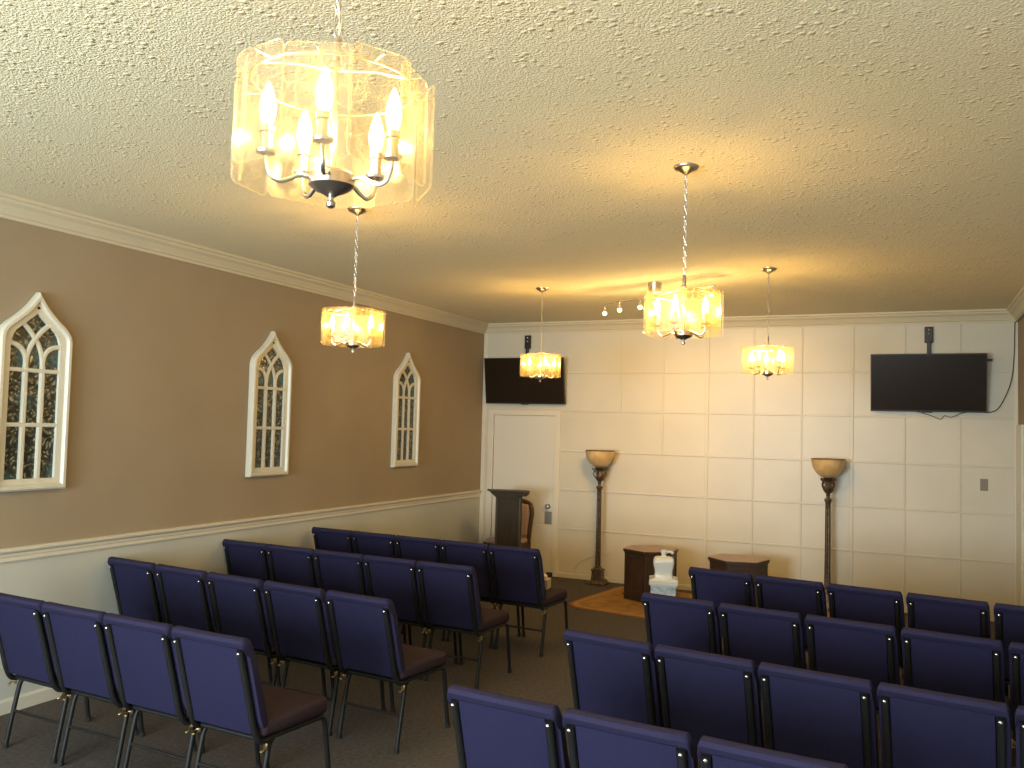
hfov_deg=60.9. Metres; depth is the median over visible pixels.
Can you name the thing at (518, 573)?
chair
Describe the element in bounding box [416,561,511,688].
chair
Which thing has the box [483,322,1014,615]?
wall
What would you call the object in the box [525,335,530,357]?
mount
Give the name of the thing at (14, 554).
trim
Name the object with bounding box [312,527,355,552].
chair
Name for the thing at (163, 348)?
wall
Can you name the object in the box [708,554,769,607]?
end table
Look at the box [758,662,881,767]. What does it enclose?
chair
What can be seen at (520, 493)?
lectern top
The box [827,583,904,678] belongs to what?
chair
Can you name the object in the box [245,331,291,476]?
window
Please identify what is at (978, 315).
trim
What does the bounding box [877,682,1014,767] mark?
chair
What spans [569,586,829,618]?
area rug
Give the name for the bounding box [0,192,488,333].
trim
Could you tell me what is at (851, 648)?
chair
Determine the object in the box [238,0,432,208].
glass chandelier
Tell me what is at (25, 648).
chair
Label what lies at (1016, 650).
chair
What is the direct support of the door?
in the wall at (713, 456)
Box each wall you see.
[0,217,483,699]
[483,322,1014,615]
[1018,316,1023,424]
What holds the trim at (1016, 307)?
attached to the wall at (1021, 321)
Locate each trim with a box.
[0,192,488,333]
[0,490,481,563]
[479,334,487,543]
[485,309,1015,333]
[1007,286,1023,321]
[1014,322,1023,605]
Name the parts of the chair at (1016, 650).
leg, backrest, panel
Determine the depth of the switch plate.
9.09 m
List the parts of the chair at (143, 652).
leg, panel, backrest, seat frame, seat, leg, leg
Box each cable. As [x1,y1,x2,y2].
[919,412,966,419]
[987,313,1023,412]
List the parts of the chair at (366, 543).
panel, backrest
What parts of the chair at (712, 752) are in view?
panel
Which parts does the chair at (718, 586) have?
panel, backrest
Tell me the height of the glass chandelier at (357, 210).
0.914 m
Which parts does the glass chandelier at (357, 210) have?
arm, stem, chain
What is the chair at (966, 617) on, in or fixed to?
on the floor
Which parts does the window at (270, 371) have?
frame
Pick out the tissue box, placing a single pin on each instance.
(547, 580)
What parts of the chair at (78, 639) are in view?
leg, panel, backrest, seat frame, leg, leg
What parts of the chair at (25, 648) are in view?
leg, panel, backrest, seat frame, leg, leg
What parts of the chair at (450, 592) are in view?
leg, panel, backrest, leg, seat frame, seat, leg, leg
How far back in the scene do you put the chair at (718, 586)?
6.24 m
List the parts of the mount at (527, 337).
drop arm, wall plate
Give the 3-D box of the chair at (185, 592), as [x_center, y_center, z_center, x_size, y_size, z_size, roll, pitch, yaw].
[-2.054,1.679,6.032,0.467,0.892,0.693,0,-3,30]
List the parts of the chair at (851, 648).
panel, backrest, seat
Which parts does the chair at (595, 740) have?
panel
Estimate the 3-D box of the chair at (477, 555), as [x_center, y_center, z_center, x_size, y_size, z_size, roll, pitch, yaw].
[-0.268,1.805,7.666,0.467,0.892,0.693,0,-3,28]
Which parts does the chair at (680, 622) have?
panel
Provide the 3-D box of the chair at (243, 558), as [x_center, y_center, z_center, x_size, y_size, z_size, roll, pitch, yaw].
[-2.044,1.744,7.355,0.467,0.892,0.693,0,-3,27]
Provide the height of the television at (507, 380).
0.603 m
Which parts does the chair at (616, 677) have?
panel, backrest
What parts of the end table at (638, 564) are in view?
panel frame, panel frame, panel frame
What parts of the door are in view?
lock plate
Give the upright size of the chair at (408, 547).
0.892 m
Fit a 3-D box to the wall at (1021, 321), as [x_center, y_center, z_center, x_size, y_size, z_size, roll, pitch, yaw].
[2.640,0.491,3.183,0.120,3.230,12.700,0,-3,25]
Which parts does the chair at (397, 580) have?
panel, backrest, leg, seat, seat frame, leg, leg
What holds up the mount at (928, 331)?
attached to the wall at (713, 456)
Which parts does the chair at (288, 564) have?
panel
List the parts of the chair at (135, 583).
panel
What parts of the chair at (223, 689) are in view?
leg, panel, backrest, seat frame, leg, seat, leg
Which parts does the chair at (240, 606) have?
panel, backrest, seat, seat frame, leg, leg, leg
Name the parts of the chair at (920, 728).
panel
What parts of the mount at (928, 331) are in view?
wall plate, drop arm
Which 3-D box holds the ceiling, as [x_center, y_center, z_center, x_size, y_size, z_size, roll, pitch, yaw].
[-0.182,-1.182,4.572,6.780,0.100,13.300,0,-3,25]
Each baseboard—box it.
[0,687,61,715]
[557,572,993,621]
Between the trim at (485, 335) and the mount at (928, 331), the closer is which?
the mount at (928, 331)
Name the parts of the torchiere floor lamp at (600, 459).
lamp cord, lamp shade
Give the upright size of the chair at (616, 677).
0.892 m
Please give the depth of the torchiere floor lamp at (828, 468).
9.47 m
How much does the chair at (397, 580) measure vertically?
0.892 m
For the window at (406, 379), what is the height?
1.278 m
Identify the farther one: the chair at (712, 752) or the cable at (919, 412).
the cable at (919, 412)
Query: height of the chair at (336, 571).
0.892 m
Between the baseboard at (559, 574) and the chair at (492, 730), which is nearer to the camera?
the chair at (492, 730)
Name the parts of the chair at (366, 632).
leg, panel, backrest, leg, seat frame, seat, leg, leg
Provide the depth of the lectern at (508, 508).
10.31 m
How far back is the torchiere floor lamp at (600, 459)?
10.55 m
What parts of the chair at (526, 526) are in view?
seat rail, rail, post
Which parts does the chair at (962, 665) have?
panel, seat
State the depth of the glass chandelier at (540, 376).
8.40 m
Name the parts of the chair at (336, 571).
panel, backrest, leg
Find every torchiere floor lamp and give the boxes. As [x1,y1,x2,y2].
[575,450,614,586]
[811,458,845,609]
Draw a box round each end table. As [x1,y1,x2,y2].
[623,545,677,601]
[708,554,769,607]
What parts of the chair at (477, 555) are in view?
panel, backrest, seat frame, leg, leg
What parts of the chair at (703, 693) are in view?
panel, seat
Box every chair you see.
[0,592,137,763]
[41,602,196,767]
[103,613,261,767]
[108,557,165,622]
[155,564,271,683]
[171,626,330,767]
[207,572,326,696]
[222,539,271,581]
[263,580,385,735]
[266,544,318,587]
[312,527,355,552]
[313,549,406,643]
[325,590,449,753]
[352,531,400,629]
[363,555,457,679]
[395,535,444,640]
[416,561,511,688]
[440,540,520,648]
[447,684,570,767]
[483,499,533,547]
[488,544,567,656]
[562,708,697,767]
[563,629,697,765]
[641,592,723,672]
[654,644,765,753]
[688,567,755,642]
[697,735,847,767]
[719,603,808,691]
[754,574,826,699]
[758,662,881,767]
[805,614,903,713]
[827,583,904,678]
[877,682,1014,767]
[901,627,1009,709]
[906,592,990,638]
[994,603,1023,697]
[1009,642,1023,767]
[1015,705,1023,767]
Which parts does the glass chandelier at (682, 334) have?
arm, arm, stem, chain, arm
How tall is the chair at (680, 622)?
0.892 m
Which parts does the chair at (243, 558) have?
panel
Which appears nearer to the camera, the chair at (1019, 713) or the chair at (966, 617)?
the chair at (1019, 713)
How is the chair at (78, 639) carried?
on the floor
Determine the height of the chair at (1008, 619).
0.892 m
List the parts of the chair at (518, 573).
leg, panel, backrest, leg, seat, seat frame, leg, leg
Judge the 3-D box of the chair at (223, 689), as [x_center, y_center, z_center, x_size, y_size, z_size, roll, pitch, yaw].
[-1.270,1.615,4.304,0.467,0.892,0.693,0,-3,28]
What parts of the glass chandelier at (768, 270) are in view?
stem, chain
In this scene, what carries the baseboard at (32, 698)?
attached to the wall at (163, 348)
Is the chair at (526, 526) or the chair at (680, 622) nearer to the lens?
the chair at (680, 622)
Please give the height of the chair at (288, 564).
0.892 m
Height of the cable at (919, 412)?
0.132 m
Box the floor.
[0,576,1012,767]
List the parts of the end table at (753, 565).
panel frame, panel frame, panel frame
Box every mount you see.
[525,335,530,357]
[924,327,992,360]
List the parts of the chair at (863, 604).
panel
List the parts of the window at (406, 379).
frame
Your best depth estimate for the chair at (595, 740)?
2.97 m
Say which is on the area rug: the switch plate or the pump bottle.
the pump bottle
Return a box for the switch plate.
[980,479,987,490]
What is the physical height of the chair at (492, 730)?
0.892 m
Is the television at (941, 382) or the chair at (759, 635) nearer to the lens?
the chair at (759, 635)
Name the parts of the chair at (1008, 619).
leg, backrest, panel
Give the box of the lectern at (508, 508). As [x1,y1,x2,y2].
[487,489,529,546]
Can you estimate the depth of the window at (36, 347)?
5.62 m
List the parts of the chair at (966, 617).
panel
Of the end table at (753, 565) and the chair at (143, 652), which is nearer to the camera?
the chair at (143, 652)
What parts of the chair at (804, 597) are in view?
panel, backrest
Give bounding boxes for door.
[485,410,560,576]
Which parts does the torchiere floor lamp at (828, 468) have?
lamp shade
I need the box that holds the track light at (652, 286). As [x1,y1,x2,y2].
[602,282,715,312]
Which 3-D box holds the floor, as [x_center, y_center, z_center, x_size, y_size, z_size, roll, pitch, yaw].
[-0.268,2.143,4.410,6.780,0.100,13.300,0,-3,25]
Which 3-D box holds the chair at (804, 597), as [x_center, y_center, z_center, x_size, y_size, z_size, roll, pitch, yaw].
[2.063,1.794,6.211,0.467,0.892,0.693,0,-3,34]
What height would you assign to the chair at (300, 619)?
0.892 m
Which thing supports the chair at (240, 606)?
on the floor
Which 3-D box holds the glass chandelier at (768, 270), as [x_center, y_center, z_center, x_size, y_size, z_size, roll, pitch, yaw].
[2.094,-0.491,7.113,0.410,0.914,0.401,1,-3,13]
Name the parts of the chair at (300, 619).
leg, panel, backrest, seat frame, seat, leg, leg, leg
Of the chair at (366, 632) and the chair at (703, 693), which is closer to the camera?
the chair at (703, 693)
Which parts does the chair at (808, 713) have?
panel, seat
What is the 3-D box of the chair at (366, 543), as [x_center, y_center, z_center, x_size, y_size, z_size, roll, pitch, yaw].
[-1.111,1.805,8.115,0.467,0.892,0.693,0,-3,28]
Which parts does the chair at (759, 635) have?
panel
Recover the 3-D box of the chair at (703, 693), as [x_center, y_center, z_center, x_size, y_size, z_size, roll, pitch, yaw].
[1.020,1.667,4.155,0.467,0.892,0.693,0,-3,33]
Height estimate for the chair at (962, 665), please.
0.892 m
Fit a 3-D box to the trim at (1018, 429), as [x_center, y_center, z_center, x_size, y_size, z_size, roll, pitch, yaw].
[5.099,0.846,8.755,0.035,3.010,0.500,0,-3,25]
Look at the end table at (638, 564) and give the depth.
9.52 m
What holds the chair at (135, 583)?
on the floor
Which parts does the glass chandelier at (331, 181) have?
arm, arm, arm, stem, chain, arm, arm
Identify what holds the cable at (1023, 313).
attached to the wall at (1021, 321)
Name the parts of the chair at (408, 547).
panel, backrest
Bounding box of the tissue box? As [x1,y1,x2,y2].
[544,573,550,589]
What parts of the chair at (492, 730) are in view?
panel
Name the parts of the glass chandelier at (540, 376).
stem, chain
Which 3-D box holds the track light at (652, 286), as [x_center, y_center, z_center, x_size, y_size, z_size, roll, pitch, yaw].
[1.319,-0.801,7.965,0.132,0.254,1.293,4,-4,-43]
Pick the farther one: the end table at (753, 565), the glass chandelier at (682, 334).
the end table at (753, 565)
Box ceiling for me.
[0,0,1023,322]
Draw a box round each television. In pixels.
[484,357,565,404]
[871,353,986,412]
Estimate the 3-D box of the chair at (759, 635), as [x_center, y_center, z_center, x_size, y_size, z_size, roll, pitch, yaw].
[1.561,1.731,5.182,0.467,0.892,0.693,0,-3,33]
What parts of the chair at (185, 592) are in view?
panel, backrest, leg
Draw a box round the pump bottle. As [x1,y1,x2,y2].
[649,550,677,595]
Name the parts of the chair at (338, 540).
panel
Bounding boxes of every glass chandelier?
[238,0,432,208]
[323,206,380,352]
[519,287,559,381]
[646,163,725,344]
[746,267,790,379]

